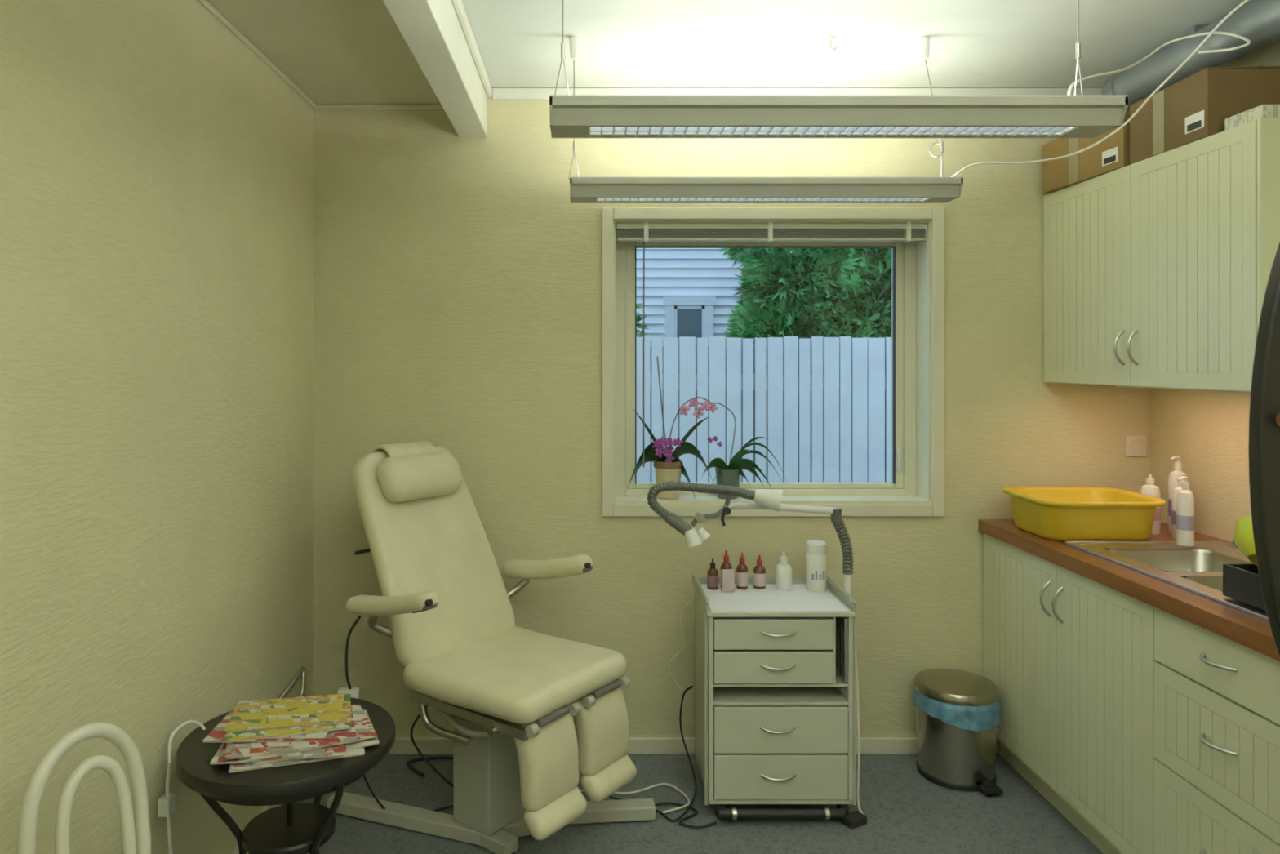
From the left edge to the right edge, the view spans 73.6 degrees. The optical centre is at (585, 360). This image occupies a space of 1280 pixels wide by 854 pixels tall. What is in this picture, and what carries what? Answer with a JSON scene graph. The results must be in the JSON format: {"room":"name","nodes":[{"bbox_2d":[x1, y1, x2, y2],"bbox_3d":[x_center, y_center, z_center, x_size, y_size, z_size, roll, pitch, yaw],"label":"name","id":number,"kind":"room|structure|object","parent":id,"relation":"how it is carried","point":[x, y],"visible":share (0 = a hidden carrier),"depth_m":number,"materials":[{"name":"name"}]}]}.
{"room":"podiatry treatment room","nodes":[
{"label":"podiatry treatment room","id":0,"kind":"room"},
{"bbox_2d":[0,0,314,853],"bbox_3d":[-1.030,0.166,0.801,0.100,2.500,5.003,0,0,0],"label":"wall","id":1,"kind":"structure","parent":0,"point":[157,174],"depth_m":1.91,"materials":[{"name":"beige paint"}]},
{"bbox_2d":[230,804,281,853],"bbox_3d":[-0.974,1.387,0.685,0.013,0.058,4.770,0,0,0],"label":"baseboard","id":2,"kind":"structure","parent":1,"relation":"attached to","point":[235,851],"depth_m":2.57,"materials":[{"name":"paint"}]},
{"bbox_2d":[197,0,315,108],"bbox_3d":[-0.975,-0.917,0.686,0.010,0.016,4.773,0,0,0],"label":"trim","id":3,"kind":"structure","parent":1,"relation":"attached to","point":[205,3],"depth_m":2.50,"materials":[{"name":"paint"}]},
{"bbox_2d":[206,0,440,104],"bbox_3d":[-0.750,-1.005,0.751,0.660,0.158,5.103,0,0,0],"label":"ceiling","id":4,"kind":"structure","parent":0,"point":[335,51],"depth_m":2.52,"materials":[{"name":"paint"}]},
{"bbox_2d":[248,752,1103,853],"bbox_3d":[0.530,1.466,0.742,3.220,0.100,5.083,0,0,0],"label":"floor","id":5,"kind":"structure","parent":0,"point":[906,812],"depth_m":2.60,"materials":[{"name":"grey carpet"}]},
{"bbox_2d":[17,721,151,853],"bbox_3d":[-0.698,1.024,1.395,0.417,0.788,0.380,0,0,24],"label":"bentwood chair","id":6,"kind":"object","parent":5,"relation":"on","point":[135,827],"visible":1,"depth_m":1.47,"materials":[{"name":"white paint"}]},
{"bbox_2d":[157,720,205,853],"bbox_3d":[-0.891,1.134,2.023,0.056,0.574,0.236,0,0,42],"label":"extension cord","id":7,"kind":"object","parent":5,"relation":"on","point":[166,802],"visible":1,"depth_m":1.95,"materials":[{"name":"white plastic"}]},
{"bbox_2d":[175,694,395,853],"bbox_3d":[-0.693,1.144,2.000,0.484,0.537,0.484,0,0,0],"label":"side table","id":8,"kind":"object","parent":5,"relation":"on","point":[290,828],"visible":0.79,"depth_m":1.89,"materials":[{"name":"black paint"}]},
{"bbox_2d":[241,802,335,853],"bbox_3d":[-0.693,1.099,2.000,0.208,0.025,0.208,0,0,0],"label":"shelf","id":9,"kind":"object","parent":8,"relation":"attached to","point":[269,832],"depth_m":1.97,"materials":[{"name":"black paint"}]},
{"bbox_2d":[202,693,379,773],"bbox_3d":[-0.676,0.855,1.984,0.384,0.040,0.299,0,0,-13],"label":"magazine stack","id":10,"kind":"object","parent":8,"relation":"on","point":[255,734],"visible":1,"depth_m":1.94,"materials":[{"name":"paper"}]},
{"bbox_2d":[277,666,306,802],"bbox_3d":[-0.927,1.195,2.668,0.031,0.432,0.164,0,0,23],"label":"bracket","id":11,"kind":"object","parent":5,"relation":"on","point":[302,671],"visible":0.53,"depth_m":2.71,"materials":[{"name":"metal"}]},
{"bbox_2d":[327,440,689,853],"bbox_3d":[-0.261,0.845,2.624,1.075,1.143,0.742,0,0,18],"label":"chair","id":12,"kind":"object","parent":5,"relation":"on","point":[513,694],"visible":0.98,"depth_m":2.52,"materials":[{"name":"beige leather"}]},
{"bbox_2d":[376,451,462,502],"bbox_3d":[-0.540,0.376,2.789,0.118,0.141,0.315,0,0,38],"label":"cushion","id":13,"kind":"object","parent":12,"relation":"on","point":[401,476],"depth_m":2.74,"materials":[{"name":"beige leather"}]},
{"bbox_2d":[352,445,515,666],"bbox_3d":[-0.485,0.607,2.748,0.501,0.624,0.523,0,0,0],"label":"backrest cushion","id":14,"kind":"object","parent":12,"relation":"on","point":[424,531],"depth_m":2.69,"materials":[{"name":"beige leather"}]},
{"bbox_2d":[403,626,626,724],"bbox_3d":[-0.202,0.916,2.531,0.505,0.084,0.503,0,0,38],"label":"seat cushion","id":15,"kind":"object","parent":12,"relation":"on","point":[493,674],"depth_m":2.43,"materials":[{"name":"beige leather"}]},
{"bbox_2d":[608,572,866,828],"bbox_3d":[0.471,1.073,2.779,0.789,0.686,0.407,0,0,0],"label":"trolley","id":16,"kind":"object","parent":5,"relation":"on","point":[776,691],"visible":0.94,"depth_m":2.62,"materials":[{"name":"metal"}]},
{"bbox_2d":[706,558,718,589],"bbox_3d":[0.430,0.718,2.880,0.038,0.100,0.038,0,0,0],"label":"dropper bottle","id":17,"kind":"object","parent":16,"relation":"on","point":[712,573],"visible":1,"depth_m":2.87,"materials":[{"name":"orange glass"}]},
{"bbox_2d":[720,550,732,583],"bbox_3d":[0.478,0.705,2.895,0.040,0.125,0.040,0,0,0],"label":"dropper bottle","id":18,"kind":"object","parent":16,"relation":"on","point":[726,564],"visible":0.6,"depth_m":2.89,"materials":[{"name":"orange glass"}]},
{"bbox_2d":[720,568,734,591],"bbox_3d":[0.475,0.732,2.845,0.042,0.072,0.020,0,0,-6],"label":"pack","id":19,"kind":"object","parent":16,"relation":"on","point":[727,575],"visible":1,"depth_m":2.83},
{"bbox_2d":[736,551,747,589],"bbox_3d":[0.530,0.708,2.885,0.040,0.120,0.040,0,0,0],"label":"dropper bottle","id":20,"kind":"object","parent":16,"relation":"on","point":[741,568],"visible":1,"depth_m":2.87,"materials":[{"name":"orange glass"}]},
{"bbox_2d":[646,480,853,610],"bbox_3d":[0.531,0.616,2.669,0.670,0.480,0.119,0,0,-6],"label":"lamp","id":21,"kind":"object","parent":16,"relation":"attached to","point":[764,499],"visible":0.98,"depth_m":2.67,"materials":[{"name":"white plastic"}]},
{"bbox_2d":[753,555,765,589],"bbox_3d":[0.590,0.713,2.890,0.042,0.110,0.042,0,0,0],"label":"dropper bottle","id":22,"kind":"object","parent":16,"relation":"on","point":[759,571],"visible":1,"depth_m":2.87,"materials":[{"name":"orange glass"}]},
{"bbox_2d":[775,551,791,591],"bbox_3d":[0.668,0.705,2.875,0.055,0.125,0.055,0,0,0],"label":"dropper bottle","id":23,"kind":"object","parent":16,"relation":"on","point":[783,570],"visible":1,"depth_m":2.86,"materials":[{"name":"white plastic"}]},
{"bbox_2d":[805,539,826,591],"bbox_3d":[0.775,0.688,2.864,0.068,0.160,0.070,0,0,0],"label":"canister","id":24,"kind":"object","parent":16,"relation":"on","point":[816,550],"visible":1,"depth_m":2.84,"materials":[{"name":"plastic"}]},
{"bbox_2d":[811,570,824,579],"bbox_3d":[0.773,0.711,2.832,0.042,0.030,0.004,0,0,0],"label":"print","id":25,"kind":"object","parent":24,"relation":"attached to","point":[815,575],"depth_m":2.83},
{"bbox_2d":[913,667,1003,794],"bbox_3d":[1.271,1.250,2.925,0.276,0.333,0.289,0,0,20],"label":"pedal bin","id":26,"kind":"object","parent":5,"relation":"on","point":[957,711],"visible":1,"depth_m":2.83,"materials":[{"name":"metal"}]},
{"bbox_2d":[977,519,1279,853],"bbox_3d":[1.720,0.994,1.935,0.636,0.845,2.289,0,0,0],"label":"base cabinet","id":27,"kind":"object","parent":5,"relation":"on","point":[1144,708],"visible":0.99,"depth_m":2.25,"materials":[{"name":"wood"}]},
{"bbox_2d":[977,519,1279,661],"bbox_3d":[1.728,0.592,1.940,0.620,0.042,2.280,0,0,0],"label":"countertop","id":28,"kind":"structure","parent":27,"relation":"on","point":[1251,631],"depth_m":2.21,"materials":[{"name":"brown wood"}]},
{"bbox_2d":[1002,485,1165,541],"bbox_3d":[1.635,0.504,2.820,0.405,0.131,0.350,0,0,0],"label":"basin","id":29,"kind":"object","parent":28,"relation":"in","point":[1054,513],"visible":0.99,"depth_m":2.69,"materials":[{"name":"yellow plastic"}]},
{"bbox_2d":[1140,474,1160,533],"bbox_3d":[1.880,0.474,2.840,0.058,0.194,0.058,0,0,0],"label":"soap bottle","id":30,"kind":"object","parent":28,"relation":"on","point":[1149,489],"visible":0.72,"depth_m":2.81,"materials":[{"name":"white plastic"}]},
{"bbox_2d":[1065,541,1268,621],"bbox_3d":[1.740,0.642,2.190,0.486,0.160,0.946,0,0,0],"label":"sink","id":31,"kind":"object","parent":28,"relation":"in","point":[1198,571],"visible":0.55,"depth_m":2.55,"materials":[{"name":"metal"}]},
{"bbox_2d":[1176,476,1194,546],"bbox_3d":[1.835,0.457,2.610,0.046,0.208,0.046,0,0,32],"label":"soap bottle","id":32,"kind":"object","parent":31,"relation":"on","point":[1184,497],"visible":1,"depth_m":2.59,"materials":[{"name":"white plastic"}]},
{"bbox_2d":[1222,515,1266,610],"bbox_3d":[1.665,0.462,1.960,0.270,0.203,0.241,0,0,0],"label":"tray","id":33,"kind":"object","parent":31,"relation":"on","point":[1241,581],"visible":0.59,"depth_m":2.00,"materials":[{"name":"black plastic"}]},
{"bbox_2d":[1222,563,1266,610],"bbox_3d":[1.665,0.524,1.945,0.270,0.077,0.210,0,0,0],"label":"tray","id":34,"kind":"object","parent":33,"relation":"on","point":[1241,581],"depth_m":1.99,"materials":[{"name":"black plastic"}]},
{"bbox_2d":[1234,515,1257,565],"bbox_3d":[1.618,0.427,1.998,0.158,0.135,0.166,0,0,0],"label":"bowl","id":35,"kind":"object","parent":33,"relation":"on","point":[1243,538],"depth_m":2.00,"materials":[{"name":"plastic"}]},
{"bbox_2d":[1168,456,1187,533],"bbox_3d":[1.964,0.443,2.830,0.055,0.256,0.054,0,0,0],"label":"soap bottle","id":36,"kind":"object","parent":28,"relation":"on","point":[1174,475],"visible":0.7,"depth_m":2.83,"materials":[{"name":"white plastic"}]},
{"bbox_2d":[1171,475,1190,539],"bbox_3d":[1.915,0.469,2.740,0.054,0.204,0.054,0,0,0],"label":"soap bottle","id":37,"kind":"object","parent":28,"relation":"on","point":[1175,490],"visible":0.38,"depth_m":2.74,"materials":[{"name":"white plastic"}]},
{"bbox_2d":[1248,242,1279,657],"bbox_3d":[1.146,0.543,1.176,0.304,1.745,0.307,0,0,-37],"label":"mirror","id":38,"kind":"object","parent":5,"relation":"on","point":[1264,443],"visible":1,"depth_m":1.19,"materials":[{"name":"black paint"}]},
{"bbox_2d":[314,97,1150,752],"bbox_3d":[0.530,0.216,3.193,3.020,2.400,0.220,0,0,0],"label":"wall","id":39,"kind":"structure","parent":0,"point":[458,280],"depth_m":3.08,"materials":[{"name":"beige paint"}]},
{"bbox_2d":[337,687,359,698],"bbox_3d":[-0.705,0.991,2.542,0.060,0.030,0.025,0,0,0],"label":"power outlet","id":40,"kind":"object","parent":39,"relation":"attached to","point":[353,691],"depth_m":2.53,"materials":[{"name":"white plastic"}]},
{"bbox_2d":[314,104,443,109],"bbox_3d":[-0.719,-0.917,3.078,0.523,0.016,0.010,0,0,0],"label":"trim","id":41,"kind":"structure","parent":39,"relation":"attached to","point":[317,106],"depth_m":3.07,"materials":[{"name":"paint"}]},
{"bbox_2d":[451,0,492,97],"bbox_3d":[-0.344,-0.966,0.692,0.019,0.034,4.783,0,0,0],"label":"trim","id":42,"kind":"structure","parent":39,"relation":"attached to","point":[458,4],"depth_m":2.57,"materials":[{"name":"white paint"}]},
{"bbox_2d":[601,207,613,516],"bbox_3d":[0.080,0.004,3.074,0.041,1.112,0.018,0,0,0],"label":"trim","id":43,"kind":"structure","parent":39,"relation":"attached to","point":[606,212],"depth_m":3.06,"materials":[{"name":"paint"}]},
{"bbox_2d":[613,219,615,500],"bbox_3d":[0.103,0.002,3.142,0.012,1.029,0.117,0,0,0],"label":"trim","id":44,"kind":"structure","parent":39,"relation":"attached to","point":[614,220],"depth_m":3.08,"materials":[{"name":"paint"}]},
{"bbox_2d":[387,737,999,754],"bbox_3d":[0.255,1.387,3.076,2.470,0.058,0.013,0,0,0],"label":"baseboard","id":45,"kind":"structure","parent":39,"relation":"attached to","point":[402,745],"depth_m":3.07,"materials":[{"name":"paint"}]},
{"bbox_2d":[615,226,915,495],"bbox_3d":[0.674,0.002,3.229,1.152,1.027,0.062,0,0,0],"label":"window","id":46,"kind":"structure","parent":39,"relation":"in","point":[909,247],"depth_m":3.21,"materials":[{"name":"paint"}]},
{"bbox_2d":[635,246,895,484],"bbox_3d":[0.677,0.016,3.220,0.979,0.894,0.020,0,0,0],"label":"gasket","id":47,"kind":"object","parent":46,"relation":"attached to","point":[636,247],"visible":1,"depth_m":3.21,"materials":[{"name":"black plastic"}]},
{"bbox_2d":[616,222,929,466],"bbox_3d":[0.675,-0.058,3.091,1.126,0.888,0.073,0,0,0],"label":"blind","id":48,"kind":"object","parent":46,"relation":"attached to","point":[906,235],"visible":1,"depth_m":3.09,"materials":[{"name":"white paint"}]},
{"bbox_2d":[615,219,928,226],"bbox_3d":[0.674,-0.507,3.142,1.130,0.012,0.117,0,0,0],"label":"trim","id":49,"kind":"structure","parent":39,"relation":"attached to","point":[616,220],"depth_m":3.08,"materials":[{"name":"paint"}]},
{"bbox_2d":[613,207,932,219],"bbox_3d":[0.674,-0.530,3.074,1.148,0.043,0.018,0,0,0],"label":"trim","id":50,"kind":"structure","parent":39,"relation":"attached to","point":[619,213],"depth_m":3.06,"materials":[{"name":"paint"}]},
{"bbox_2d":[613,504,932,516],"bbox_3d":[0.674,0.538,3.074,1.148,0.044,0.018,0,0,0],"label":"trim","id":51,"kind":"structure","parent":39,"relation":"attached to","point":[619,510],"depth_m":3.06,"materials":[{"name":"paint"}]},
{"bbox_2d":[613,495,932,504],"bbox_3d":[0.674,0.510,3.136,1.154,0.012,0.127,0,0,0],"label":"windowsill","id":52,"kind":"structure","parent":39,"relation":"on","point":[620,500],"depth_m":3.09,"materials":[{"name":"paint"}]},
{"bbox_2d":[626,356,717,498],"bbox_3d":[0.316,0.273,3.143,0.330,0.580,0.108,0,0,0],"label":"orchid plant","id":53,"kind":"object","parent":52,"relation":"on","point":[668,467],"visible":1,"depth_m":3.11,"materials":[{"name":"green plant"}]},
{"bbox_2d":[702,402,787,498],"bbox_3d":[0.585,0.328,3.132,0.319,0.352,0.117,0,0,0],"label":"orchid plant","id":54,"kind":"object","parent":52,"relation":"on","point":[729,475],"visible":0.97,"depth_m":3.12,"materials":[{"name":"green plant"}]},
{"bbox_2d":[492,88,1102,99],"bbox_3d":[0.853,-0.963,3.076,2.375,0.041,0.014,0,0,0],"label":"trim","id":55,"kind":"structure","parent":39,"relation":"attached to","point":[497,93],"depth_m":3.07,"materials":[{"name":"white paint"}]},
{"bbox_2d":[915,219,931,500],"bbox_3d":[1.245,0.002,3.142,0.012,1.029,0.117,0,0,0],"label":"trim","id":56,"kind":"structure","parent":39,"relation":"attached to","point":[923,390],"depth_m":3.12,"materials":[{"name":"paint"}]},
{"bbox_2d":[931,207,944,516],"bbox_3d":[1.270,0.004,3.074,0.044,1.112,0.018,0,0,0],"label":"trim","id":57,"kind":"structure","parent":39,"relation":"attached to","point":[938,213],"depth_m":3.06,"materials":[{"name":"paint"}]},
{"bbox_2d":[1124,435,1146,456],"bbox_3d":[1.985,0.306,3.077,0.074,0.074,0.012,0,0,0],"label":"wall socket","id":58,"kind":"object","parent":39,"relation":"attached to","point":[1135,445],"visible":1,"depth_m":3.07,"materials":[{"name":"white paint"}]},
{"bbox_2d":[462,0,1254,88],"bbox_3d":[0.860,-1.034,0.751,2.560,0.100,5.103,0,0,0],"label":"ceiling","id":59,"kind":"structure","parent":0,"point":[622,43],"depth_m":2.63,"materials":[{"name":"paint"}]},
{"bbox_2d":[382,0,487,137],"bbox_3d":[-0.406,-0.895,0.692,0.103,0.175,4.783,0,0,0],"label":"ceiling beam","id":60,"kind":"structure","parent":59,"relation":"attached to","point":[432,30],"depth_m":2.35,"materials":[{"name":"white paint"}]},
{"bbox_2d":[568,36,963,203],"bbox_3d":[0.568,-0.752,2.713,1.246,0.462,0.254,0,0,0],"label":"pendant light","id":61,"kind":"object","parent":59,"relation":"hanging from","point":[941,189],"visible":0.99,"depth_m":2.70,"materials":[{"name":"white metal"}]},
{"bbox_2d":[827,36,837,51],"bbox_3d":[0.751,-0.963,2.601,0.028,0.040,0.024,0,0,-36],"label":"ceiling hook","id":62,"kind":"object","parent":59,"relation":"attached to","point":[830,39],"visible":1,"depth_m":2.60,"materials":[{"name":"white plastic"}]},
{"bbox_2d":[549,0,1128,137],"bbox_3d":[0.543,-0.747,1.905,1.241,0.472,0.150,0,0,0],"label":"pendant light","id":63,"kind":"object","parent":59,"relation":"hanging from","point":[1074,116],"visible":1,"depth_m":1.85,"materials":[{"name":"white metal"}]},
{"bbox_2d":[950,0,1250,177],"bbox_3d":[1.494,-0.774,2.325,0.814,0.406,0.795,0,0,0],"label":"cable","id":64,"kind":"object","parent":59,"relation":"hanging from","point":[1209,34],"visible":0.96,"depth_m":2.35,"materials":[{"name":"white plastic"}]},
{"bbox_2d":[1102,0,1279,110],"bbox_3d":[1.790,-0.907,0.580,0.130,0.152,4.540,0,0,0],"label":"ventilation duct","id":65,"kind":"object","parent":59,"relation":"hanging from","point":[1258,21],"visible":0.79,"depth_m":2.42,"materials":[{"name":"silver metal"}]},
{"bbox_2d":[1150,39,1279,542],"bbox_3d":[2.090,0.166,0.801,0.100,2.500,5.003,0,0,0],"label":"wall","id":66,"kind":"structure","parent":0,"point":[1208,430],"depth_m":2.79,"materials":[{"name":"beige paint"}]},
{"bbox_2d":[1043,117,1279,393],"bbox_3d":[1.828,-0.254,2.584,0.418,0.684,0.992,0,0,0],"label":"upper cabinet","id":67,"kind":"object","parent":66,"relation":"attached to","point":[1157,268],"visible":0.98,"depth_m":2.43,"materials":[{"name":"wood"}]},
{"bbox_2d":[1041,110,1129,194],"bbox_3d":[1.784,-0.684,2.840,0.293,0.175,0.430,0,0,-3],"label":"cardboard box","id":68,"kind":"object","parent":67,"relation":"on","point":[1113,153],"visible":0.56,"depth_m":2.82,"materials":[{"name":"brown cardboard"}]},
{"bbox_2d":[1129,66,1279,164],"bbox_3d":[1.789,-0.689,2.430,0.282,0.185,0.348,0,0,0],"label":"cardboard box","id":69,"kind":"object","parent":67,"relation":"on","point":[1197,107],"visible":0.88,"depth_m":2.30,"materials":[{"name":"brown cardboard"}]},
{"bbox_2d":[1224,104,1279,130],"bbox_3d":[1.850,-0.616,2.175,0.350,0.040,0.130,0,0,0],"label":"storage box","id":70,"kind":"object","parent":67,"relation":"on","point":[1264,110],"visible":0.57,"depth_m":2.14,"materials":[{"name":"white cardboard"}]},
{"label":"outside","id":71,"kind":"structure","parent":0,"visible":0},
{"bbox_3d":[2.000,1.716,9.700,20.000,0.100,12.600,0,0,0],"label":"ground","id":72,"kind":"structure","parent":71,"visible":0},
{"bbox_2d":[636,302,651,343],"bbox_3d":[-0.077,0.554,6.287,1.330,2.485,0.865,0,0,0],"label":"bush","id":73,"kind":"object","parent":72,"relation":"on","point":[638,317],"visible":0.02,"depth_m":6.32,"materials":[{"name":"green plant"}]},
{"bbox_2d":[636,336,891,482],"bbox_3d":[1.482,0.764,4.835,6.165,1.804,0.070,0,0,0],"label":"picket fence","id":74,"kind":"object","parent":72,"relation":"on","point":[854,382],"depth_m":4.80,"materials":[{"name":"white wood"}]},
{"bbox_2d":[719,248,891,346],"bbox_3d":[2.779,-0.255,6.664,3.864,3.991,1.775,0,0,-10],"label":"conifer tree","id":75,"kind":"object","parent":72,"relation":"on","point":[800,292],"visible":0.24,"depth_m":6.04,"materials":[{"name":"green plant"}]},
{"bbox_3d":[-1.150,-1.079,11.015,5.700,5.490,3.970,0,0,0],"label":"house","id":76,"kind":"object","parent":72,"relation":"on","visible":0},
{"bbox_2d":[636,248,739,346],"bbox_3d":[-1.190,-1.078,9.005,5.620,5.488,0.050,0,0,0],"label":"siding","id":77,"kind":"object","parent":76,"relation":"attached to","point":[668,272],"visible":0.02,"depth_m":9.00,"materials":[{"name":"white wood"}]},
{"bbox_2d":[662,296,715,346],"bbox_3d":[1.090,-0.104,8.947,0.540,1.140,0.075,0,0,0],"label":"window","id":78,"kind":"structure","parent":77,"relation":"attached to","point":[669,302],"depth_m":8.92,"materials":[{"name":"white wood"}]},
{"bbox_2d":[674,305,704,337],"bbox_3d":[1.090,-0.099,8.957,0.320,0.970,0.054,0,0,0],"label":"sash","id":79,"kind":"object","parent":78,"relation":"attached to","point":[676,307],"depth_m":8.93,"materials":[{"name":"white wood"}]},
{"bbox_2d":[676,308,702,346],"bbox_3d":[1.090,-0.079,8.955,0.260,0.930,0.040,0,0,0],"label":"window pane","id":80,"kind":"structure","parent":79,"relation":"in","point":[689,321],"depth_m":8.93,"materials":[{"name":"grey glass"}]},
{"bbox_2d":[738,255,744,304],"bbox_3d":[1.680,-1.109,9.035,0.120,5.550,0.130,0,0,0],"label":"board","id":81,"kind":"object","parent":76,"relation":"attached to","point":[740,264],"visible":0.02,"depth_m":8.97,"materials":[{"name":"white wood"}]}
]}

